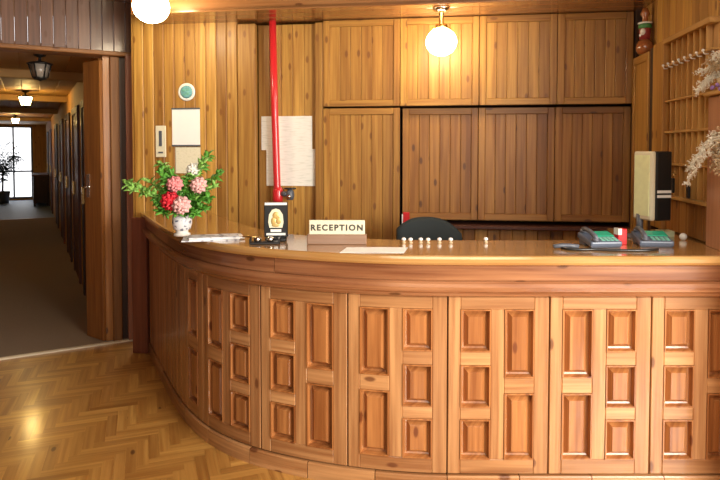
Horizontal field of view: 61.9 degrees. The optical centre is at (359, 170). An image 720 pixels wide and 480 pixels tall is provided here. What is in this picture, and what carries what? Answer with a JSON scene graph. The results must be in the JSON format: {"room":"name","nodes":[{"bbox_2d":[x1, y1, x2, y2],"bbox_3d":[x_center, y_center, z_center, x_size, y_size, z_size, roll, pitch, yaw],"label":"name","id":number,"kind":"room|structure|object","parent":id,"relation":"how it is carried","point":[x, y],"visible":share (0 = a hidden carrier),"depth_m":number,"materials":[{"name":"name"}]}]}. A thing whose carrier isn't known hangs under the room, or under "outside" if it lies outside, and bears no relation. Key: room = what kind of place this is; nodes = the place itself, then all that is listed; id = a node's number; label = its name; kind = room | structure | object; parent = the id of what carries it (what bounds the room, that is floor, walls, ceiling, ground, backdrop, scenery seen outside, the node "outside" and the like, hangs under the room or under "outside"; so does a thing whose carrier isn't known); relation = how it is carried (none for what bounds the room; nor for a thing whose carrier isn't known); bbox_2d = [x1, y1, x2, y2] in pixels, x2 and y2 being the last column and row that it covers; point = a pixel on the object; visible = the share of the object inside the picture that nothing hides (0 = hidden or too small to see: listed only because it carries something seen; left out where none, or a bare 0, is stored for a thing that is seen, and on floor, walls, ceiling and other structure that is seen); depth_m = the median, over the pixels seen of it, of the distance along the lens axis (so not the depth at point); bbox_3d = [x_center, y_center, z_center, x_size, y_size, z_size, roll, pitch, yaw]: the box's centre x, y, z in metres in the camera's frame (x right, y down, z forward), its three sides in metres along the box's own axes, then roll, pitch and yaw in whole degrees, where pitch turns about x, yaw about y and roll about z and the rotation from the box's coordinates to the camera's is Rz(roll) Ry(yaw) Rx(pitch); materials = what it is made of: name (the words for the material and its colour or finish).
{"room":"hotel lobby","nodes":[
{"label":"hotel lobby","id":0,"kind":"room"},
{"bbox_2d":[0,191,9,203],"bbox_3d":[-10.669,0.786,17.910,0.420,0.360,0.420,0,2,0],"label":"pot","id":1,"kind":"object","parent":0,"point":[4,195],"depth_m":17.80,"materials":[{"name":"black ceramic"}]},
{"bbox_2d":[0,124,46,199],"bbox_3d":[-11.069,-0.273,18.995,2.350,2.420,0.150,-1,2,-29],"label":"wall","id":2,"kind":"structure","parent":0,"point":[38,131],"depth_m":19.30,"materials":[{"name":"brown wood"}]},
{"bbox_2d":[0,126,32,198],"bbox_3d":[-11.214,-0.270,18.898,1.600,2.300,0.080,-1,2,-29],"label":"window","id":3,"kind":"structure","parent":2,"relation":"in","point":[12,127],"depth_m":19.08,"materials":[{"name":"white plastic"}]},
{"bbox_2d":[0,200,53,218],"bbox_3d":[-9.586,1.017,16.591,2.470,0.008,6.370,-1,2,-29],"label":"floor","id":4,"kind":"structure","parent":0,"point":[15,209],"depth_m":15.81,"materials":[{"name":"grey carpet"}]},
{"bbox_2d":[0,142,23,203],"bbox_3d":[-10.685,0.051,17.898,1.216,1.831,1.202,0,2,0],"label":"potted palm","id":5,"kind":"object","parent":4,"relation":"on","point":[4,195],"visible":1,"depth_m":17.84,"materials":[{"name":"black plant"}]},
{"bbox_2d":[31,173,48,205],"bbox_3d":[-9.521,0.523,17.851,0.420,0.890,1.860,-1,2,-29],"label":"sideboard","id":6,"kind":"object","parent":4,"relation":"on","point":[40,180],"visible":1,"depth_m":17.07,"materials":[{"name":"brown wood"}]},
{"bbox_2d":[0,44,94,124],"bbox_3d":[-7.040,-1.213,11.947,2.598,0.130,16.820,-1,2,-29],"label":"ceiling","id":7,"kind":"structure","parent":0,"point":[48,95],"depth_m":7.51,"materials":[{"name":"paint"}]},
{"bbox_2d":[10,115,20,124],"bbox_3d":[-8.006,-1.190,13.941,0.210,0.235,0.182,-1,2,-29],"label":"lantern","id":8,"kind":"object","parent":7,"relation":"attached to","point":[15,120],"visible":0.99,"depth_m":13.90,"materials":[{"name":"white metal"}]},
{"bbox_2d":[17,90,32,107],"bbox_3d":[-4.614,-0.992,8.278,0.210,0.235,0.182,-1,2,-29],"label":"lantern","id":9,"kind":"object","parent":7,"relation":"attached to","point":[25,100],"visible":1,"depth_m":8.24,"materials":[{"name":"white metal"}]},
{"bbox_2d":[26,54,52,80],"bbox_3d":[-2.729,-0.882,5.117,0.210,0.235,0.182,-1,2,-29],"label":"lantern","id":10,"kind":"object","parent":7,"relation":"attached to","point":[39,69],"visible":0.95,"depth_m":5.08,"materials":[{"name":"black metal"}]},
{"bbox_2d":[0,0,130,52],"bbox_3d":[-3.294,0.041,4.259,3.258,2.820,0.030,-1,2,-29],"label":"wall","id":11,"kind":"structure","parent":0,"point":[105,25],"depth_m":4.75,"materials":[{"name":"brown wood"}]},
{"bbox_2d":[0,43,130,57],"bbox_3d":[-3.340,-0.937,4.268,3.220,0.035,0.210,-1,2,-29],"label":"trim","id":12,"kind":"structure","parent":11,"relation":"attached to","point":[4,47],"depth_m":4.74,"materials":[{"name":"brown wood"}]},
{"bbox_2d":[83,60,105,340],"bbox_3d":[-2.245,0.250,5.020,0.254,2.330,0.093,1,2,36],"label":"door","id":13,"kind":"structure","parent":11,"relation":"in","point":[92,70],"depth_m":5.01,"materials":[{"name":"brown wood"}]},
{"bbox_2d":[101,56,112,340],"bbox_3d":[-2.009,0.238,5.084,0.300,2.370,0.105,-1,2,-29],"label":"trim","id":14,"kind":"structure","parent":11,"relation":"attached to","point":[105,60],"depth_m":4.98,"materials":[{"name":"brown wood"}]},
{"bbox_2d":[109,56,122,340],"bbox_3d":[-2.038,0.240,5.008,0.070,2.370,0.070,-1,2,-29],"label":"trim","id":15,"kind":"structure","parent":11,"relation":"attached to","point":[113,61],"depth_m":4.98,"materials":[{"name":"brown wood"}]},
{"bbox_2d":[119,57,127,338],"bbox_3d":[-2.001,0.238,5.063,0.048,2.370,0.070,-1,2,-29],"label":"trim","id":16,"kind":"structure","parent":11,"relation":"attached to","point":[121,60],"depth_m":5.03,"materials":[{"name":"brown wood"}]},
{"bbox_2d":[124,54,132,339],"bbox_3d":[-1.923,0.225,5.026,0.066,2.400,0.090,-1,2,-29],"label":"trim","id":17,"kind":"structure","parent":11,"relation":"attached to","point":[127,59],"depth_m":4.98,"materials":[{"name":"brown wood"}]},
{"bbox_2d":[0,0,130,4],"bbox_3d":[-0.035,-1.262,0.624,10.999,0.040,8.800,0,2,8],"label":"ceiling","id":18,"kind":"structure","parent":0,"point":[129,1],"depth_m":4.90,"materials":[{"name":"brown wood"}]},
{"bbox_2d":[132,0,169,22],"bbox_3d":[-1.380,-1.169,3.962,0.235,0.380,0.235,0,2,0],"label":"globe lamp","id":19,"kind":"object","parent":18,"relation":"hanging from","point":[149,11],"visible":1,"depth_m":3.89,"materials":[{"name":"white glass"}]},
{"bbox_2d":[46,58,101,284],"bbox_3d":[-6.123,-0.041,12.337,0.160,2.420,16.300,-1,2,-29],"label":"wall","id":20,"kind":"structure","parent":0,"point":[75,96],"depth_m":9.92,"materials":[{"name":"brown wood"}]},
{"bbox_2d":[47,131,49,205],"bbox_3d":[-9.142,-0.079,17.583,0.045,2.130,1.000,-1,2,-29],"label":"door","id":21,"kind":"structure","parent":20,"relation":"in","point":[48,131],"depth_m":17.18,"materials":[{"name":"brown wood"}]},
{"bbox_2d":[49,129,52,213],"bbox_3d":[-7.930,-0.002,15.397,0.045,2.130,1.000,-1,2,-29],"label":"door","id":22,"kind":"structure","parent":20,"relation":"in","point":[50,130],"depth_m":15.37,"materials":[{"name":"brown wood"}]},
{"bbox_2d":[54,124,58,227],"bbox_3d":[-6.378,0.095,12.600,0.045,2.130,1.000,-1,2,-29],"label":"door","id":23,"kind":"structure","parent":20,"relation":"in","point":[55,125],"depth_m":12.55,"materials":[{"name":"brown wood"}]},
{"bbox_2d":[59,119,65,243],"bbox_3d":[-5.263,0.166,10.590,0.045,2.130,1.000,-1,2,-29],"label":"door","id":24,"kind":"structure","parent":20,"relation":"in","point":[61,128],"depth_m":10.54,"materials":[{"name":"brown wood"}]},
{"bbox_2d":[65,112,72,261],"bbox_3d":[-4.342,0.224,8.929,0.045,2.130,1.000,-1,2,-29],"label":"door","id":25,"kind":"structure","parent":20,"relation":"in","point":[68,178],"depth_m":8.89,"materials":[{"name":"brown wood"}]},
{"bbox_2d":[71,105,81,283],"bbox_3d":[-3.566,0.272,7.531,0.045,2.130,1.000,-1,2,-29],"label":"door","id":26,"kind":"structure","parent":20,"relation":"in","point":[75,111],"depth_m":7.48,"materials":[{"name":"brown wood"}]},
{"bbox_2d":[80,100,86,297],"bbox_3d":[-2.815,0.320,6.176,0.045,2.130,1.000,-1,2,-29],"label":"door","id":27,"kind":"structure","parent":20,"relation":"in","point":[81,102],"depth_m":6.52,"materials":[{"name":"brown wood"}]},
{"bbox_2d":[0,217,312,479],"bbox_3d":[-2.054,1.443,5.120,14.107,0.059,18.532,0,2,0],"label":"floor","id":28,"kind":"structure","parent":0,"point":[105,412],"depth_m":3.88,"materials":[{"name":"brown wood"}]},
{"bbox_2d":[0,339,132,359],"bbox_3d":[-2.926,1.438,4.480,2.370,0.014,0.045,-1,2,-29],"label":"trim","id":29,"kind":"structure","parent":28,"relation":"on","point":[124,340],"depth_m":4.78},
{"bbox_2d":[269,20,295,201],"bbox_3d":[-0.583,0.155,4.545,0.208,2.573,0.086,1,2,24],"label":"pipe","id":30,"kind":"object","parent":28,"relation":"on","point":[278,193],"visible":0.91,"depth_m":4.52,"materials":[{"name":"red metal"}]},
{"bbox_2d":[131,211,719,479],"bbox_3d":[-0.071,0.915,3.605,4.036,1.120,1.539,1,2,21],"label":"reception desk","id":31,"kind":"object","parent":28,"relation":"on","point":[459,359],"depth_m":2.81,"materials":[{"name":"brown wood"}]},
{"bbox_2d":[121,150,223,236],"bbox_3d":[-1.050,0.123,3.325,0.585,0.482,0.239,0,2,0],"label":"flower vase","id":32,"kind":"object","parent":31,"relation":"on","point":[184,202],"visible":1,"depth_m":3.32,"materials":[{"name":"ceramic"}]},
{"bbox_2d":[181,237,239,241],"bbox_3d":[-0.800,0.364,3.235,0.300,0.006,0.160,0,2,-11],"label":"brochure","id":33,"kind":"object","parent":31,"relation":"on","point":[185,239],"visible":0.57,"depth_m":3.17,"materials":[{"name":"white paper"}]},
{"bbox_2d":[187,233,242,240],"bbox_3d":[-0.780,0.358,3.249,0.290,0.006,0.150,-1,2,-19],"label":"brochure","id":34,"kind":"object","parent":33,"relation":"on","point":[240,234],"visible":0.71,"depth_m":3.18,"materials":[{"name":"white paper"}]},
{"bbox_2d":[189,233,238,238],"bbox_3d":[-0.790,0.352,3.244,0.260,0.005,0.130,-1,2,-15],"label":"brochure","id":35,"kind":"object","parent":34,"relation":"on","point":[230,235],"visible":1,"depth_m":3.21,"materials":[{"name":"white paper"}]},
{"bbox_2d":[249,236,279,244],"bbox_3d":[-0.487,0.355,3.075,0.155,0.036,0.060,0,2,-6],"label":"tray","id":36,"kind":"object","parent":31,"relation":"on","point":[257,240],"visible":1,"depth_m":3.05,"materials":[{"name":"black plastic"}]},
{"bbox_2d":[264,202,287,241],"bbox_3d":[-0.445,0.267,3.181,0.124,0.205,0.090,0,2,-4],"label":"stand","id":37,"kind":"object","parent":31,"relation":"on","point":[275,213],"visible":0.99,"depth_m":3.17,"materials":[{"name":"black plastic"}]},
{"bbox_2d":[307,220,366,244],"bbox_3d":[-0.118,0.312,3.073,0.304,0.122,0.056,0,2,1],"label":"sign","id":38,"kind":"object","parent":31,"relation":"on","point":[329,232],"visible":1,"depth_m":3.06,"materials":[{"name":"beige plastic"}]},
{"bbox_2d":[340,247,407,252],"bbox_3d":[0.070,0.378,2.875,0.330,0.003,0.150,0,2,0],"label":"paper sheet","id":39,"kind":"object","parent":31,"relation":"on","point":[348,249],"visible":1,"depth_m":2.86,"materials":[{"name":"white paper"}]},
{"bbox_2d":[140,211,719,265],"bbox_3d":[-0.105,0.382,3.471,3.985,0.045,1.325,1,2,29],"label":"countertop","id":40,"kind":"structure","parent":31,"relation":"on","point":[459,252],"depth_m":2.87,"materials":[{"name":"brown wood"}]},
{"bbox_2d":[402,212,409,222],"bbox_3d":[0.343,0.352,4.497,0.058,0.090,0.040,0,2,8],"label":"carton","id":41,"kind":"object","parent":40,"relation":"on","point":[406,215],"visible":0.6,"depth_m":4.48,"materials":[{"name":"cardboard"}]},
{"bbox_2d":[553,243,578,248],"bbox_3d":[1.000,0.364,2.914,0.124,0.026,0.027,0,2,3],"label":"handset","id":42,"kind":"object","parent":31,"relation":"on","point":[568,245],"visible":0.93,"depth_m":2.91,"materials":[{"name":"grey plastic"}]},
{"bbox_2d":[561,226,658,251],"bbox_3d":[1.195,0.331,2.949,0.447,0.093,0.268,0,2,-6],"label":"telephone","id":43,"kind":"object","parent":31,"relation":"on","point":[597,240],"visible":1,"depth_m":2.94,"materials":[{"name":"grey plastic"}]},
{"bbox_2d":[614,228,626,244],"bbox_3d":[1.325,0.332,3.053,0.048,0.084,0.045,0,2,-8],"label":"box","id":44,"kind":"object","parent":31,"relation":"on","point":[619,233],"visible":0.86,"depth_m":3.03,"materials":[{"name":"cardboard"}]},
{"bbox_2d":[627,151,671,237],"bbox_3d":[1.579,0.129,3.306,0.222,0.475,0.178,0,2,8],"label":"monitor","id":45,"kind":"object","parent":31,"relation":"on","point":[652,169],"visible":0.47,"depth_m":3.23,"materials":[{"name":"beige plastic"}]},
{"bbox_2d":[631,226,673,247],"bbox_3d":[1.474,0.328,3.023,0.163,0.093,0.163,0,2,8],"label":"telephone","id":46,"kind":"object","parent":31,"relation":"on","point":[642,238],"visible":1,"depth_m":2.98,"materials":[{"name":"grey plastic"}]},
{"bbox_2d":[656,229,674,236],"bbox_3d":[1.719,0.349,3.384,0.070,0.030,0.090,0,2,8],"label":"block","id":47,"kind":"object","parent":31,"relation":"on","point":[670,233],"visible":0.57,"depth_m":3.34,"materials":[{"name":"beige paper"}]},
{"bbox_2d":[679,233,686,239],"bbox_3d":[1.724,0.350,3.201,0.038,0.040,0.039,0,2,0],"label":"ball","id":48,"kind":"object","parent":31,"relation":"on","point":[682,236],"visible":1,"depth_m":3.19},
{"bbox_2d":[703,90,719,250],"bbox_3d":[1.730,-0.001,2.835,0.085,0.768,0.340,0,2,8],"label":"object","id":49,"kind":"object","parent":31,"relation":"on","point":[713,181],"visible":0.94,"depth_m":2.93,"materials":[{"name":"brown wood"}]},
{"bbox_2d":[682,126,719,186],"bbox_3d":[1.655,-0.070,2.785,0.124,0.313,0.419,0,2,-4],"label":"bunch","id":50,"kind":"object","parent":49,"relation":"hanging from","point":[713,142],"visible":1,"depth_m":2.83,"materials":[{"name":"plant"}]},
{"bbox_2d":[692,51,719,96],"bbox_3d":[1.713,-0.472,2.905,0.124,0.214,0.317,0,2,4],"label":"bunch","id":51,"kind":"object","parent":49,"relation":"on","point":[714,68],"visible":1,"depth_m":2.90,"materials":[{"name":"plant"}]},
{"bbox_2d":[396,217,461,239],"bbox_3d":[0.470,0.889,3.837,0.650,1.155,0.574,0,2,-4],"label":"office chair","id":52,"kind":"object","parent":28,"relation":"on","point":[433,228],"visible":0.06,"depth_m":3.99,"materials":[{"name":"black fabric"}]},
{"bbox_2d":[445,220,629,239],"bbox_3d":[1.142,0.920,4.541,1.638,1.045,0.330,0,2,8],"label":"base cabinet","id":53,"kind":"object","parent":28,"relation":"on","point":[470,230],"visible":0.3,"depth_m":4.44,"materials":[{"name":"brown wood"}]},
{"bbox_2d":[630,48,657,228],"bbox_3d":[1.899,0.335,4.019,0.056,2.250,0.393,0,2,8],"label":"tall cabinet","id":54,"kind":"object","parent":28,"relation":"on","point":[642,84],"visible":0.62,"depth_m":4.01,"materials":[{"name":"brown wood"}]},
{"bbox_2d":[635,7,653,54],"bbox_3d":[1.891,-0.930,3.982,0.112,0.310,0.112,0,2,8],"label":"figurine","id":55,"kind":"object","parent":54,"relation":"on","point":[644,44],"visible":0.91,"depth_m":3.95,"materials":[{"name":"ceramic"}]},
{"bbox_2d":[131,14,619,342],"bbox_3d":[0.220,0.027,4.669,4.010,2.820,0.452,0,2,8],"label":"wall","id":56,"kind":"structure","parent":0,"point":[227,65],"depth_m":4.62,"materials":[{"name":"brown wood"}]},
{"bbox_2d":[155,126,165,156],"bbox_3d":[-1.556,-0.231,4.685,0.084,0.245,0.015,0,2,8],"label":"thermometer","id":57,"kind":"object","parent":56,"relation":"attached to","point":[160,130],"visible":1,"depth_m":4.68,"materials":[{"name":"beige plastic"}]},
{"bbox_2d":[171,108,200,145],"bbox_3d":[-1.351,-0.340,4.654,0.232,0.299,0.011,0,2,8],"label":"notice board","id":58,"kind":"object","parent":56,"relation":"attached to","point":[185,121],"visible":1,"depth_m":4.65,"materials":[{"name":"white paper"}]},
{"bbox_2d":[178,83,194,100],"bbox_3d":[-1.343,-0.611,4.641,0.140,0.140,0.016,0,2,8],"label":"round plaque","id":59,"kind":"object","parent":56,"relation":"attached to","point":[186,91],"visible":1,"depth_m":4.64,"materials":[{"name":"ceramic"}]},
{"bbox_2d":[175,147,200,172],"bbox_3d":[-1.337,-0.084,4.664,0.203,0.202,0.003,0,2,8],"label":"notice","id":60,"kind":"object","parent":56,"relation":"attached to","point":[185,156],"visible":0.71,"depth_m":4.67,"materials":[{"name":"beige paper"}]},
{"bbox_2d":[261,116,311,149],"bbox_3d":[-0.564,-0.291,4.613,0.400,0.260,0.003,0,2,8],"label":"sheet","id":61,"kind":"object","parent":56,"relation":"attached to","point":[295,132],"visible":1,"depth_m":4.61,"materials":[{"name":"white paper"}]},
{"bbox_2d":[266,149,314,185],"bbox_3d":[-0.525,-0.028,4.612,0.400,0.283,0.003,0,2,8],"label":"sheet","id":62,"kind":"object","parent":56,"relation":"attached to","point":[297,166],"visible":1,"depth_m":4.61,"materials":[{"name":"white paper"}]},
{"bbox_2d":[323,108,402,239],"bbox_3d":[0.031,0.449,4.681,0.578,1.853,0.330,0,2,8],"label":"upper cabinet","id":63,"kind":"object","parent":56,"relation":"attached to","point":[362,147],"visible":0.47,"depth_m":4.51,"materials":[{"name":"brown wood"}]},
{"bbox_2d":[323,18,402,108],"bbox_3d":[0.031,-0.811,4.637,0.578,0.645,0.330,0,2,8],"label":"upper cabinet","id":64,"kind":"object","parent":56,"relation":"attached to","point":[361,58],"visible":0.99,"depth_m":4.48,"materials":[{"name":"brown wood"}]},
{"bbox_2d":[131,0,654,31],"bbox_3d":[0.190,-1.250,4.412,3.590,0.250,0.760,0,2,8],"label":"ceiling","id":65,"kind":"structure","parent":56,"relation":"attached to","point":[258,12],"depth_m":4.19,"materials":[{"name":"brown wood"}]},
{"bbox_2d":[400,16,478,107],"bbox_3d":[0.604,-0.808,4.556,0.571,0.645,0.330,0,2,8],"label":"upper cabinet","id":66,"kind":"object","parent":56,"relation":"attached to","point":[427,79],"visible":0.92,"depth_m":4.40,"materials":[{"name":"brown wood"}]},
{"bbox_2d":[402,108,477,219],"bbox_3d":[0.615,-0.058,4.616,0.559,0.835,0.260,0,2,8],"label":"upper cabinet","id":67,"kind":"object","parent":56,"relation":"attached to","point":[440,145],"visible":0.9,"depth_m":4.49,"materials":[{"name":"brown wood"}]},
{"bbox_2d":[426,5,456,55],"bbox_3d":[0.556,-0.953,4.099,0.210,0.331,0.210,0,2,0],"label":"globe lamp","id":68,"kind":"object","parent":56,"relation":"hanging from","point":[441,41],"visible":1,"depth_m":4.04,"materials":[{"name":"white glass"}]},
{"bbox_2d":[477,107,554,220],"bbox_3d":[1.165,-0.055,4.539,0.544,0.835,0.260,0,2,8],"label":"upper cabinet","id":69,"kind":"object","parent":56,"relation":"attached to","point":[516,144],"visible":1,"depth_m":4.42,"materials":[{"name":"brown wood"}]},
{"bbox_2d":[477,14,557,107],"bbox_3d":[1.160,-0.805,4.478,0.544,0.645,0.330,0,2,8],"label":"upper cabinet","id":70,"kind":"object","parent":56,"relation":"attached to","point":[518,53],"visible":1,"depth_m":4.32,"materials":[{"name":"brown wood"}]},
{"bbox_2d":[554,106,630,221],"bbox_3d":[1.696,-0.052,4.465,0.521,0.835,0.260,0,2,8],"label":"upper cabinet","id":71,"kind":"object","parent":56,"relation":"attached to","point":[592,144],"visible":0.98,"depth_m":4.34,"materials":[{"name":"brown wood"}]},
{"bbox_2d":[552,11,633,106],"bbox_3d":[1.686,-0.803,4.404,0.511,0.645,0.330,0,2,8],"label":"upper cabinet","id":72,"kind":"object","parent":56,"relation":"attached to","point":[595,50],"visible":0.98,"depth_m":4.25,"materials":[{"name":"brown wood"}]},
{"bbox_2d":[646,0,719,228],"bbox_3d":[1.882,0.068,3.492,0.030,2.820,2.198,0,2,8],"label":"wall","id":73,"kind":"structure","parent":0,"point":[668,17],"depth_m":3.58,"materials":[{"name":"brown wood"}]},
{"bbox_2d":[620,10,641,226],"bbox_3d":[1.973,0.038,4.368,0.055,2.820,0.320,0,2,8],"label":"trim","id":74,"kind":"structure","parent":73,"relation":"attached to","point":[637,17],"depth_m":4.22,"materials":[{"name":"brown wood"}]},
{"bbox_2d":[650,16,719,241],"bbox_3d":[1.813,-0.211,3.399,0.080,1.145,0.815,0,2,8],"label":"key rack","id":75,"kind":"object","parent":73,"relation":"attached to","point":[679,117],"visible":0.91,"depth_m":3.37,"materials":[{"name":"brown wood"}]},
{"bbox_2d":[671,173,675,192],"bbox_3d":[1.802,0.067,3.443,0.025,0.116,0.036,0,2,8],"label":"key fob","id":76,"kind":"object","parent":75,"relation":"hanging from","point":[672,178],"visible":0.99,"depth_m":3.43,"materials":[{"name":"black plastic"}]},
{"bbox_2d":[664,128,707,133],"bbox_3d":[1.812,-0.222,3.312,0.034,0.012,0.638,0,2,8],"label":"shelf","id":77,"kind":"object","parent":75,"relation":"attached to","point":[666,130],"depth_m":3.31,"materials":[{"name":"brown wood"}]},
{"bbox_2d":[686,182,690,198],"bbox_3d":[1.771,0.089,3.226,0.025,0.116,0.036,0,2,8],"label":"key fob","id":78,"kind":"object","parent":75,"relation":"hanging from","point":[688,187],"visible":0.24,"depth_m":3.21,"materials":[{"name":"black plastic"}]},
{"bbox_2d":[665,90,713,102],"bbox_3d":[1.812,-0.407,3.305,0.034,0.012,0.638,0,2,8],"label":"shelf","id":79,"kind":"object","parent":75,"relation":"attached to","point":[688,96],"depth_m":3.31,"materials":[{"name":"brown wood"}]},
{"bbox_2d":[672,163,706,167],"bbox_3d":[1.812,-0.032,3.318,0.034,0.012,0.638,0,2,8],"label":"shelf","id":80,"kind":"object","parent":75,"relation":"attached to","point":[674,165],"depth_m":3.36,"materials":[{"name":"brown wood"}]},
{"bbox_2d":[665,47,718,66],"bbox_3d":[1.812,-0.622,3.298,0.034,0.012,0.638,0,2,8],"label":"shelf","id":81,"kind":"object","parent":75,"relation":"attached to","point":[708,50],"depth_m":3.22,"materials":[{"name":"brown wood"}]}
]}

